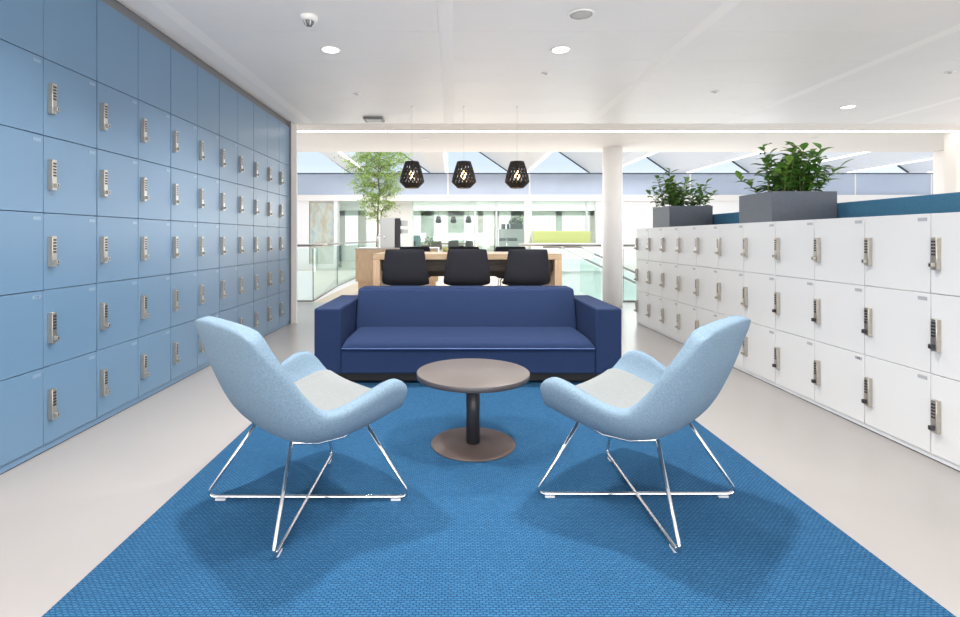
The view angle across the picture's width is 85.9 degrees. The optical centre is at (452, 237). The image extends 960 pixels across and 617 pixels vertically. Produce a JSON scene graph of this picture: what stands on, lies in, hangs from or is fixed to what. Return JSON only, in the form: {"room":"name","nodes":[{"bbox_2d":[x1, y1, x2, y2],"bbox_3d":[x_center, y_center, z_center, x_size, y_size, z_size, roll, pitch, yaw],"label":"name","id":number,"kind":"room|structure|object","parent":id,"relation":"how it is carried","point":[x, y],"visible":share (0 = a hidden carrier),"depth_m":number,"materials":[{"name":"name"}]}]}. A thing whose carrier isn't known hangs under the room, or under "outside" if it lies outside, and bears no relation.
{"room":"common room","nodes":[
{"label":"common room","id":0,"kind":"room"},
{"bbox_2d":[288,121,296,323],"bbox_3d":[-2.392,-0.198,6.697,0.715,2.620,0.065,0,0,0],"label":"wall","id":1,"kind":"structure","parent":0,"point":[292,127],"depth_m":6.70,"materials":[{"name":"grey paint"}]},
{"bbox_2d":[102,0,287,125],"bbox_3d":[-2.392,-1.470,1.540,0.517,0.075,10.280,0,0,0],"label":"trim","id":2,"kind":"structure","parent":1,"relation":"attached to","point":[114,4],"depth_m":4.08,"materials":[{"name":"grey"}]},
{"bbox_2d":[339,211,593,251],"bbox_3d":[2.670,-0.098,25.050,20.582,2.420,0.100,0,0,0],"label":"wall","id":3,"kind":"structure","parent":0,"point":[455,230],"depth_m":25.00,"materials":[{"name":"white paint"}]},
{"bbox_2d":[339,202,593,210],"bbox_3d":[3.500,-1.373,21.725,25.000,0.130,6.950,0,0,0],"label":"ceiling","id":4,"kind":"structure","parent":0,"point":[343,206],"depth_m":21.39,"materials":[{"name":"white paint"}]},
{"bbox_2d":[435,207,441,222],"bbox_3d":[-0.619,-0.973,22.000,0.280,0.670,0.280,0,0,0],"label":"pendant lamp","id":5,"kind":"object","parent":4,"relation":"hanging from","point":[438,218],"visible":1,"depth_m":21.91,"materials":[{"name":"grey metal"}]},
{"bbox_2d":[450,207,456,222],"bbox_3d":[0.021,-0.973,22.000,0.280,0.670,0.280,0,0,0],"label":"pendant lamp","id":6,"kind":"object","parent":4,"relation":"hanging from","point":[453,218],"visible":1,"depth_m":21.91,"materials":[{"name":"grey metal"}]},
{"bbox_2d":[465,207,471,222],"bbox_3d":[0.662,-0.973,22.000,0.280,0.670,0.280,0,0,0],"label":"pendant lamp","id":7,"kind":"object","parent":4,"relation":"hanging from","point":[468,218],"visible":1,"depth_m":21.91,"materials":[{"name":"grey metal"}]},
{"bbox_2d":[297,281,635,301],"bbox_3d":[3.500,3.012,17.475,25.000,3.200,0.050,0,0,0],"label":"wall","id":8,"kind":"structure","parent":0,"point":[304,288],"depth_m":17.45,"materials":[{"name":"white paint"}]},
{"bbox_2d":[297,271,634,280],"bbox_3d":[3.500,1.285,17.465,25.000,0.354,0.050,0,0,0],"label":"trim","id":9,"kind":"structure","parent":8,"relation":"attached to","point":[301,275],"depth_m":17.44,"materials":[{"name":"white paint"}]},
{"bbox_2d":[0,276,959,616],"bbox_3d":[3.125,1.262,6.950,11.750,0.300,21.100,0,0,0],"label":"floor","id":10,"kind":"structure","parent":0,"point":[64,509],"depth_m":2.42,"materials":[{"name":"plastic"}]},
{"bbox_2d":[0,0,95,474],"bbox_3d":[-2.340,-0.160,2.657,0.547,2.543,0.800,0,0,0],"label":"locker","id":11,"kind":"object","parent":10,"relation":"on","point":[48,47],"visible":1,"depth_m":2.66,"materials":[{"name":"blue metal"}]},
{"bbox_2d":[94,0,169,424],"bbox_3d":[-2.340,-0.160,3.457,0.547,2.543,0.800,0,0,0],"label":"locker","id":12,"kind":"object","parent":10,"relation":"on","point":[132,148],"visible":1,"depth_m":3.38,"materials":[{"name":"blue metal"}]},
{"bbox_2d":[168,47,218,385],"bbox_3d":[-2.340,-0.160,4.257,0.547,2.543,0.800,0,0,0],"label":"locker","id":13,"kind":"object","parent":10,"relation":"on","point":[194,92],"visible":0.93,"depth_m":4.18,"materials":[{"name":"blue metal"}]},
{"bbox_2d":[217,80,252,328],"bbox_3d":[-2.340,-0.160,5.057,0.547,2.543,0.800,0,0,0],"label":"locker","id":14,"kind":"object","parent":10,"relation":"on","point":[235,223],"visible":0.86,"depth_m":5.00,"materials":[{"name":"blue metal"}]},
{"bbox_2d":[252,103,278,336],"bbox_3d":[-2.340,-0.160,5.857,0.547,2.543,0.800,0,0,0],"label":"locker","id":15,"kind":"object","parent":10,"relation":"on","point":[265,263],"visible":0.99,"depth_m":5.83,"materials":[{"name":"blue metal"}]},
{"bbox_2d":[278,121,288,328],"bbox_3d":[-2.340,-0.160,6.457,0.547,2.543,0.400,0,0,0],"label":"locker","id":16,"kind":"object","parent":10,"relation":"on","point":[283,129],"visible":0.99,"depth_m":6.42,"materials":[{"name":"blue metal"}]},
{"bbox_2d":[297,244,312,301],"bbox_3d":[-3.519,0.609,8.930,2.162,1.007,0.044,0,0,0],"label":"balustrade","id":17,"kind":"object","parent":10,"relation":"on","point":[298,245],"visible":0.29,"depth_m":8.92,"materials":[{"name":"silver metal"}]},
{"bbox_2d":[313,241,375,301],"bbox_3d":[-2.567,0.609,13.159,0.230,1.007,8.403,0,0,-1],"label":"balustrade","id":18,"kind":"object","parent":10,"relation":"on","point":[334,266],"visible":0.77,"depth_m":11.11,"materials":[{"name":"clear glass"}]},
{"bbox_2d":[334,152,412,246],"bbox_3d":[-1.577,-0.680,11.547,2.150,3.584,2.112,0,0,0],"label":"indoor tree","id":19,"kind":"object","parent":10,"relation":"on","point":[385,164],"visible":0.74,"depth_m":11.47,"materials":[{"name":"green plant"}]},
{"bbox_2d":[355,247,438,289],"bbox_3d":[-1.054,0.649,10.070,1.548,0.926,0.960,0,0,0],"label":"kitchen island","id":20,"kind":"object","parent":10,"relation":"on","point":[363,255],"visible":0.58,"depth_m":9.60,"materials":[{"name":"beige wood"}]},
{"bbox_2d":[355,247,438,249],"bbox_3d":[-1.054,0.201,10.070,1.548,0.030,0.960,0,0,0],"label":"island countertop","id":21,"kind":"structure","parent":20,"relation":"on","point":[361,248],"depth_m":9.59,"materials":[{"name":"beige"}]},
{"bbox_2d":[377,234,384,247],"bbox_3d":[-1.348,0.060,9.670,0.147,0.253,0.028,0,0,0],"label":"faucet","id":22,"kind":"object","parent":21,"relation":"on","point":[380,234],"visible":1,"depth_m":9.66,"materials":[{"name":"silver metal"}]},
{"bbox_2d":[380,218,410,247],"bbox_3d":[-1.107,-0.101,9.975,0.544,0.575,0.450,0,0,0],"label":"coffee machine","id":23,"kind":"object","parent":21,"relation":"on","point":[391,228],"visible":0.92,"depth_m":9.75,"materials":[{"name":"silver metal"}]},
{"bbox_2d":[401,229,408,232],"bbox_3d":[-0.926,-0.128,10.000,0.143,0.080,0.200,0,0,0],"label":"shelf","id":24,"kind":"object","parent":23,"relation":"attached to","point":[402,230],"depth_m":9.90,"materials":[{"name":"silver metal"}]},
{"bbox_2d":[382,249,428,285],"bbox_3d":[-0.475,0.612,5.287,0.471,1.004,0.481,0,0,0],"label":"counter chair","id":25,"kind":"object","parent":10,"relation":"on","point":[402,267],"visible":0.84,"depth_m":5.07,"materials":[{"name":"grey fabric"}]},
{"bbox_2d":[400,247,430,285],"bbox_3d":[-0.490,0.612,6.393,0.471,1.004,0.481,0,0,0],"label":"counter chair","id":26,"kind":"object","parent":10,"relation":"on","point":[426,249],"visible":0.1,"depth_m":6.61,"materials":[{"name":"grey fabric"}]},
{"bbox_2d":[449,247,478,285],"bbox_3d":[0.140,0.612,6.393,0.471,1.004,0.481,0,0,0],"label":"counter chair","id":27,"kind":"object","parent":10,"relation":"on","point":[449,247],"visible":0.12,"depth_m":6.61,"materials":[{"name":"grey fabric"}]},
{"bbox_2d":[443,249,489,285],"bbox_3d":[0.140,0.612,5.287,0.471,1.004,0.481,0,0,0],"label":"counter chair","id":28,"kind":"object","parent":10,"relation":"on","point":[464,267],"visible":0.83,"depth_m":5.07,"materials":[{"name":"grey fabric"}]},
{"bbox_2d":[373,252,561,285],"bbox_3d":[0.151,0.639,5.850,1.983,0.945,0.900,0,0,0],"label":"table","id":29,"kind":"object","parent":10,"relation":"on","point":[435,261],"visible":0.33,"depth_m":5.47,"materials":[{"name":"brown wood"}]},
{"bbox_2d":[314,286,621,380],"bbox_3d":[0.112,0.774,4.295,2.291,0.676,0.949,0,0,0],"label":"sofa","id":30,"kind":"object","parent":10,"relation":"on","point":[378,333],"visible":0.96,"depth_m":3.97,"materials":[{"name":"blue fabric"}]},
{"bbox_2d":[356,286,576,329],"bbox_3d":[0.113,0.619,4.563,1.893,0.366,0.372,0,0,0],"label":"cushion","id":31,"kind":"object","parent":30,"relation":"on","point":[376,306],"depth_m":4.43,"materials":[{"name":"blue fabric"}]},
{"bbox_2d":[341,327,594,349],"bbox_3d":[0.113,0.793,4.138,1.890,0.078,0.624,0,0,0],"label":"seat cushion","id":32,"kind":"object","parent":30,"relation":"on","point":[355,338],"depth_m":3.90,"materials":[{"name":"blue fabric"}]},
{"bbox_2d":[42,381,955,616],"bbox_3d":[0.134,1.106,2.560,2.657,0.012,3.320,0,0,0],"label":"area rug","id":33,"kind":"object","parent":10,"relation":"on","point":[466,539],"visible":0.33,"depth_m":1.85,"materials":[{"name":"blue carpet"}]},
{"bbox_2d":[194,316,407,557],"bbox_3d":[-0.638,0.703,2.132,0.764,0.794,0.685,0,0,45],"label":"lounge chair","id":34,"kind":"object","parent":33,"relation":"on","point":[297,400],"visible":1,"depth_m":1.91,"materials":[{"name":"blue fabric"}]},
{"bbox_2d":[417,358,529,461],"bbox_3d":[0.107,0.906,2.750,0.600,0.388,0.600,0,0,0],"label":"coffee table","id":35,"kind":"object","parent":33,"relation":"on","point":[472,377],"visible":1,"depth_m":2.71,"materials":[{"name":"beige laminate"}]},
{"bbox_2d":[537,315,750,552],"bbox_3d":[0.809,0.703,2.157,0.764,0.794,0.685,0,0,-45],"label":"lounge chair","id":36,"kind":"object","parent":33,"relation":"on","point":[639,399],"visible":1,"depth_m":1.94,"materials":[{"name":"blue fabric"}]},
{"bbox_2d":[495,247,525,285],"bbox_3d":[0.740,0.612,6.393,0.471,1.004,0.481,0,0,0],"label":"counter chair","id":37,"kind":"object","parent":10,"relation":"on","point":[498,249],"visible":0.21,"depth_m":6.60,"materials":[{"name":"grey fabric"}]},
{"bbox_2d":[502,249,549,285],"bbox_3d":[0.738,0.612,5.287,0.471,1.004,0.481,0,0,0],"label":"counter chair","id":38,"kind":"object","parent":10,"relation":"on","point":[524,267],"visible":0.8,"depth_m":5.07,"materials":[{"name":"grey fabric"}]},
{"bbox_2d":[518,244,600,299],"bbox_3d":[1.840,0.609,9.146,1.514,1.007,0.275,0,0,28],"label":"balustrade","id":39,"kind":"object","parent":10,"relation":"on","point":[558,245],"visible":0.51,"depth_m":8.95,"materials":[{"name":"silver metal"}]},
{"bbox_2d":[602,146,622,306],"bbox_3d":[2.617,-0.183,8.450,0.316,2.590,0.316,0,0,0],"label":"column","id":40,"kind":"structure","parent":10,"relation":"on","point":[612,156],"depth_m":8.32,"materials":[{"name":"white paint"}]},
{"bbox_2d":[623,244,634,301],"bbox_3d":[5.269,0.609,8.900,4.662,1.007,0.044,0,0,0],"label":"balustrade","id":41,"kind":"object","parent":10,"relation":"on","point":[624,245],"visible":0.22,"depth_m":8.89,"materials":[{"name":"silver metal"}]},
{"bbox_2d":[634,228,648,327],"bbox_3d":[2.624,0.494,6.527,0.547,1.236,0.415,0,0,0],"label":"locker","id":42,"kind":"object","parent":10,"relation":"on","point":[641,301],"visible":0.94,"depth_m":6.55,"materials":[{"name":"grey metal"}]},
{"bbox_2d":[646,226,678,341],"bbox_3d":[2.624,0.494,5.905,0.547,1.236,0.830,0,0,0],"label":"locker","id":43,"kind":"object","parent":10,"relation":"on","point":[662,273],"visible":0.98,"depth_m":5.85,"materials":[{"name":"grey metal"}]},
{"bbox_2d":[645,168,717,227],"bbox_3d":[2.683,-0.464,6.036,0.767,0.680,0.798,0,0,0],"label":"planter","id":44,"kind":"object","parent":43,"relation":"on","point":[677,214],"visible":1,"depth_m":5.89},
{"bbox_2d":[675,224,717,343],"bbox_3d":[2.624,0.494,5.075,0.547,1.236,0.830,0,0,0],"label":"locker","id":45,"kind":"object","parent":10,"relation":"on","point":[697,278],"visible":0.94,"depth_m":5.05,"materials":[{"name":"grey metal"}]},
{"bbox_2d":[715,221,775,386],"bbox_3d":[2.624,0.494,4.245,0.547,1.236,0.830,0,0,0],"label":"locker","id":46,"kind":"object","parent":10,"relation":"on","point":[746,285],"visible":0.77,"depth_m":4.14,"materials":[{"name":"grey metal"}]},
{"bbox_2d":[735,141,851,222],"bbox_3d":[2.718,-0.454,4.213,0.719,0.661,0.736,0,0,0],"label":"planter","id":47,"kind":"object","parent":46,"relation":"on","point":[795,199],"visible":0.99,"depth_m":3.98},
{"bbox_2d":[772,217,866,428],"bbox_3d":[2.624,0.494,3.415,0.547,1.236,0.830,0,0,0],"label":"locker","id":48,"kind":"object","parent":10,"relation":"on","point":[819,296],"visible":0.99,"depth_m":3.33,"materials":[{"name":"grey metal"}]},
{"bbox_2d":[713,192,959,224],"bbox_3d":[2.990,0.421,4.160,0.050,1.382,5.120,0,0,0],"label":"screen panel","id":49,"kind":"object","parent":10,"relation":"on","point":[945,202],"visible":0.02,"depth_m":3.46,"materials":[{"name":"teal fabric"}]},
{"bbox_2d":[861,212,959,471],"bbox_3d":[2.624,0.494,2.585,0.547,1.236,0.830,0,0,0],"label":"locker","id":50,"kind":"object","parent":10,"relation":"on","point":[911,330],"visible":1,"depth_m":2.67,"materials":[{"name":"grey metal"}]},
{"bbox_2d":[117,0,959,151],"bbox_3d":[1.500,-1.628,2.625,21.000,0.300,12.450,0,0,0],"label":"ceiling","id":51,"kind":"structure","parent":0,"point":[633,61],"depth_m":4.52,"materials":[{"name":"paint"}]},
{"bbox_2d":[300,13,317,27],"bbox_3d":[-0.961,-1.444,3.436,0.120,0.067,0.120,0,0,0],"label":"security camera","id":52,"kind":"object","parent":51,"relation":"attached to","point":[308,19],"visible":1,"depth_m":3.40,"materials":[{"name":"white plastic"}]},
{"bbox_2d":[320,46,340,53],"bbox_3d":[-0.960,-1.475,4.040,0.160,0.006,0.160,0,0,0],"label":"recessed light","id":53,"kind":"object","parent":51,"relation":"in","point":[327,49],"visible":1,"depth_m":4.03,"materials":[{"name":"white"}]},
{"bbox_2d":[297,130,385,131],"bbox_3d":[-1.543,-1.474,7.110,1.236,0.006,0.112,0,0,0],"label":"led strip","id":54,"kind":"object","parent":51,"relation":"attached to","point":[297,130],"visible":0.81,"depth_m":7.09,"materials":[{"name":"white"}]},
{"bbox_2d":[297,131,385,131],"bbox_3d":[-1.543,-1.475,7.110,1.236,0.004,0.090,0,0,0],"label":"diffuser","id":55,"kind":"object","parent":54,"relation":"attached to","point":[297,131],"depth_m":7.12,"materials":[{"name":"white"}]},
{"bbox_2d":[363,117,384,121],"bbox_3d":[-0.977,-1.462,6.370,0.240,0.031,0.200,0,0,0],"label":"air vent","id":56,"kind":"object","parent":51,"relation":"attached to","point":[366,119],"visible":1,"depth_m":6.29,"materials":[{"name":"grey metal"}]},
{"bbox_2d":[366,119,381,121],"bbox_3d":[-0.977,-1.448,6.370,0.180,0.003,0.150,0,0,0],"label":"grille","id":57,"kind":"object","parent":56,"relation":"attached to","point":[367,120],"depth_m":6.34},
{"bbox_2d":[400,106,423,188],"bbox_3d":[-0.462,-1.020,5.800,0.278,0.915,0.278,0,0,0],"label":"pendant lamp","id":58,"kind":"object","parent":51,"relation":"hanging from","point":[408,172],"visible":1,"depth_m":5.72,"materials":[{"name":"black metal"}]},
{"bbox_2d":[452,106,475,188],"bbox_3d":[0.123,-1.020,5.800,0.278,0.915,0.278,0,0,0],"label":"pendant lamp","id":59,"kind":"object","parent":51,"relation":"hanging from","point":[471,180],"visible":1,"depth_m":5.72,"materials":[{"name":"black metal"}]},
{"bbox_2d":[505,106,529,188],"bbox_3d":[0.722,-1.020,5.800,0.278,0.915,0.278,0,0,0],"label":"pendant lamp","id":60,"kind":"object","parent":51,"relation":"hanging from","point":[515,166],"visible":1,"depth_m":5.72,"materials":[{"name":"black metal"}]},
{"bbox_2d":[550,46,570,53],"bbox_3d":[0.845,-1.475,4.040,0.160,0.006,0.160,0,0,0],"label":"recessed light","id":61,"kind":"object","parent":51,"relation":"in","point":[559,49],"visible":1,"depth_m":4.03,"materials":[{"name":"white"}]},
{"bbox_2d":[567,9,594,20],"bbox_3d":[0.847,-1.474,3.406,0.176,0.009,0.176,0,0,0],"label":"ceiling speaker","id":62,"kind":"object","parent":51,"relation":"attached to","point":[579,14],"visible":1,"depth_m":3.40,"materials":[{"name":"white plastic"}]},
{"bbox_2d":[570,11,591,19],"bbox_3d":[0.847,-1.475,3.406,0.146,0.006,0.146,0,0,0],"label":"grille","id":63,"kind":"object","parent":62,"relation":"attached to","point":[574,15],"depth_m":3.41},
{"bbox_2d":[387,130,959,131],"bbox_3d":[3.026,-1.474,7.110,7.847,0.006,0.112,0,0,0],"label":"led strip","id":64,"kind":"object","parent":51,"relation":"attached to","point":[387,130],"visible":1,"depth_m":7.05,"materials":[{"name":"white"}]},
{"bbox_2d":[388,131,954,131],"bbox_3d":[3.026,-1.475,7.110,7.847,0.004,0.090,0,0,0],"label":"diffuser","id":65,"kind":"object","parent":64,"relation":"attached to","point":[388,131],"depth_m":7.12,"materials":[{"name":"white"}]},
{"bbox_2d":[839,105,856,108],"bbox_3d":[4.450,-1.475,5.800,0.160,0.006,0.160,0,0,0],"label":"recessed light","id":66,"kind":"object","parent":51,"relation":"in","point":[847,106],"visible":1,"depth_m":5.78,"materials":[{"name":"white"}]},
{"bbox_2d":[531,243,601,270],"bbox_3d":[3.891,0.640,17.340,2.527,0.944,0.080,0,0,0],"label":"wall","id":67,"kind":"structure","parent":0,"point":[570,262],"depth_m":17.30,"materials":[{"name":"white paint"}]},
{"bbox_2d":[297,201,854,269],"bbox_3d":[4.000,-0.091,18.300,32.000,2.405,0.800,0,0,0],"label":"wall","id":68,"kind":"structure","parent":0,"point":[636,214],"depth_m":18.02,"materials":[{"name":"white paint"}]},
{"bbox_2d":[310,203,333,263],"bbox_3d":[-4.587,0.005,18.040,0.821,2.456,0.040,0,0,0],"label":"wall hanging","id":69,"kind":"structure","parent":68,"relation":"attached to","point":[321,214],"depth_m":18.02},
{"bbox_2d":[337,201,587,248],"bbox_3d":[0.542,-0.091,18.050,9.192,2.405,0.100,0,0,0],"label":"window","id":70,"kind":"structure","parent":68,"relation":"in","point":[586,202],"depth_m":18.00,"materials":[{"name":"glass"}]},
{"bbox_2d":[297,195,920,201],"bbox_3d":[4.000,-1.398,18.075,32.000,0.210,0.350,0,0,0],"label":"trim","id":71,"kind":"structure","parent":68,"relation":"attached to","point":[341,198],"depth_m":17.90,"materials":[{"name":"white paint"}]},
{"bbox_2d":[297,173,932,194],"bbox_3d":[4.000,-1.887,18.015,32.000,0.769,0.090,0,0,0],"label":"wall","id":72,"kind":"structure","parent":0,"point":[307,183],"depth_m":18.00,"materials":[{"name":"white paint"}]},
{"bbox_2d":[319,152,932,172],"bbox_3d":[4.865,-3.058,13.445,28.050,1.541,9.190,0,0,0],"label":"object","id":73,"kind":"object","parent":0,"point":[432,162],"depth_m":16.21,"materials":[{"name":"white"}]},
{"bbox_2d":[338,152,932,172],"bbox_3d":[3.975,-2.273,13.450,25.190,0.023,8.900,0,0,0],"label":"skylight","id":74,"kind":"object","parent":73,"relation":"in","point":[341,153],"visible":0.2,"depth_m":15.12,"materials":[{"name":"white"}]},
{"bbox_2d":[933,150,943,193],"bbox_3d":[8.500,-0.183,8.725,0.500,2.590,0.250,0,0,0],"label":"wall pier","id":75,"kind":"object","parent":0,"point":[938,156],"visible":0.12,"depth_m":8.75,"materials":[{"name":"white paint"}]},
{"bbox_2d":[944,131,959,192],"bbox_3d":[8.080,-0.183,7.210,2.240,2.590,0.180,0,0,0],"label":"wall","id":76,"kind":"structure","parent":0,"point":[952,139],"depth_m":7.17,"materials":[{"name":"white paint"}]},
{"bbox_3d":[3.500,1.262,21.350,25.000,0.300,7.700,0,0,0],"label":"floor","id":77,"kind":"structure","parent":0,"visible":0},
{"bbox_2d":[414,235,420,246],"bbox_3d":[-1.476,0.507,19.994,0.466,1.210,0.512,0,0,0],"label":"printer","id":78,"kind":"object","parent":77,"relation":"on","point":[417,238],"visible":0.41,"depth_m":19.75,"materials":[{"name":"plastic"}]},
{"bbox_2d":[422,235,436,246],"bbox_3d":[-0.914,0.471,20.569,0.756,1.283,0.867,0,0,-40],"label":"potted plant","id":79,"kind":"object","parent":77,"relation":"on","point":[429,238],"visible":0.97,"depth_m":20.59,"materials":[{"name":"green plant"}]},
{"bbox_2d":[433,241,441,251],"bbox_3d":[-0.683,0.611,21.436,0.479,1.004,0.483,0,0,0],"label":"counter chair","id":80,"kind":"object","parent":77,"relation":"on","point":[439,244],"visible":0.39,"depth_m":21.22,"materials":[{"name":"grey fabric"}]},
{"bbox_2d":[448,241,458,248],"bbox_3d":[0.021,0.611,21.436,0.479,1.004,0.483,0,0,0],"label":"counter chair","id":81,"kind":"object","parent":77,"relation":"on","point":[451,243],"visible":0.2,"depth_m":21.21,"materials":[{"name":"grey fabric"}]},
{"bbox_2d":[465,241,473,246],"bbox_3d":[0.726,0.611,21.436,0.479,1.004,0.483,0,0,0],"label":"counter chair","id":82,"kind":"object","parent":77,"relation":"on","point":[468,243],"visible":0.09,"depth_m":21.21,"materials":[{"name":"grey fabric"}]},
{"bbox_2d":[498,229,523,246],"bbox_3d":[2.317,0.378,20.619,0.990,1.468,0.462,0,0,0],"label":"storage cabinet","id":83,"kind":"object","parent":77,"relation":"on","point":[506,237],"visible":0.51,"depth_m":20.40,"materials":[{"name":"white"}]},
{"bbox_2d":[508,213,523,228],"bbox_3d":[2.543,-0.682,20.707,0.726,0.652,0.407,0,0,0],"label":"planter","id":84,"kind":"object","parent":83,"relation":"on","point":[516,225],"visible":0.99,"depth_m":20.61,"materials":[{"name":"grey"}]},
{"bbox_2d":[524,200,531,248],"bbox_3d":[2.604,-0.091,17.880,0.260,2.405,0.260,0,0,0],"label":"column","id":85,"kind":"structure","parent":77,"relation":"on","point":[527,204],"depth_m":17.77,"materials":[{"name":"white paint"}]},
{"bbox_2d":[532,231,590,242],"bbox_3d":[3.704,0.436,17.720,1.967,1.352,0.400,0,0,0],"label":"bench","id":86,"kind":"object","parent":77,"relation":"on","point":[537,236],"visible":0.23,"depth_m":17.52,"materials":[{"name":"fabric"}]},
{"bbox_3d":[3.500,4.712,13.200,25.000,0.200,8.600,0,0,0],"label":"floor","id":87,"kind":"structure","parent":0,"visible":0},
{"bbox_2d":[543,246,635,283],"bbox_3d":[3.843,1.510,11.214,3.982,2.692,1.272,0,0,0],"label":"staircase","id":88,"kind":"structure","parent":87,"relation":"on","point":[563,248],"depth_m":10.59,"materials":[{"name":"silver metal"}]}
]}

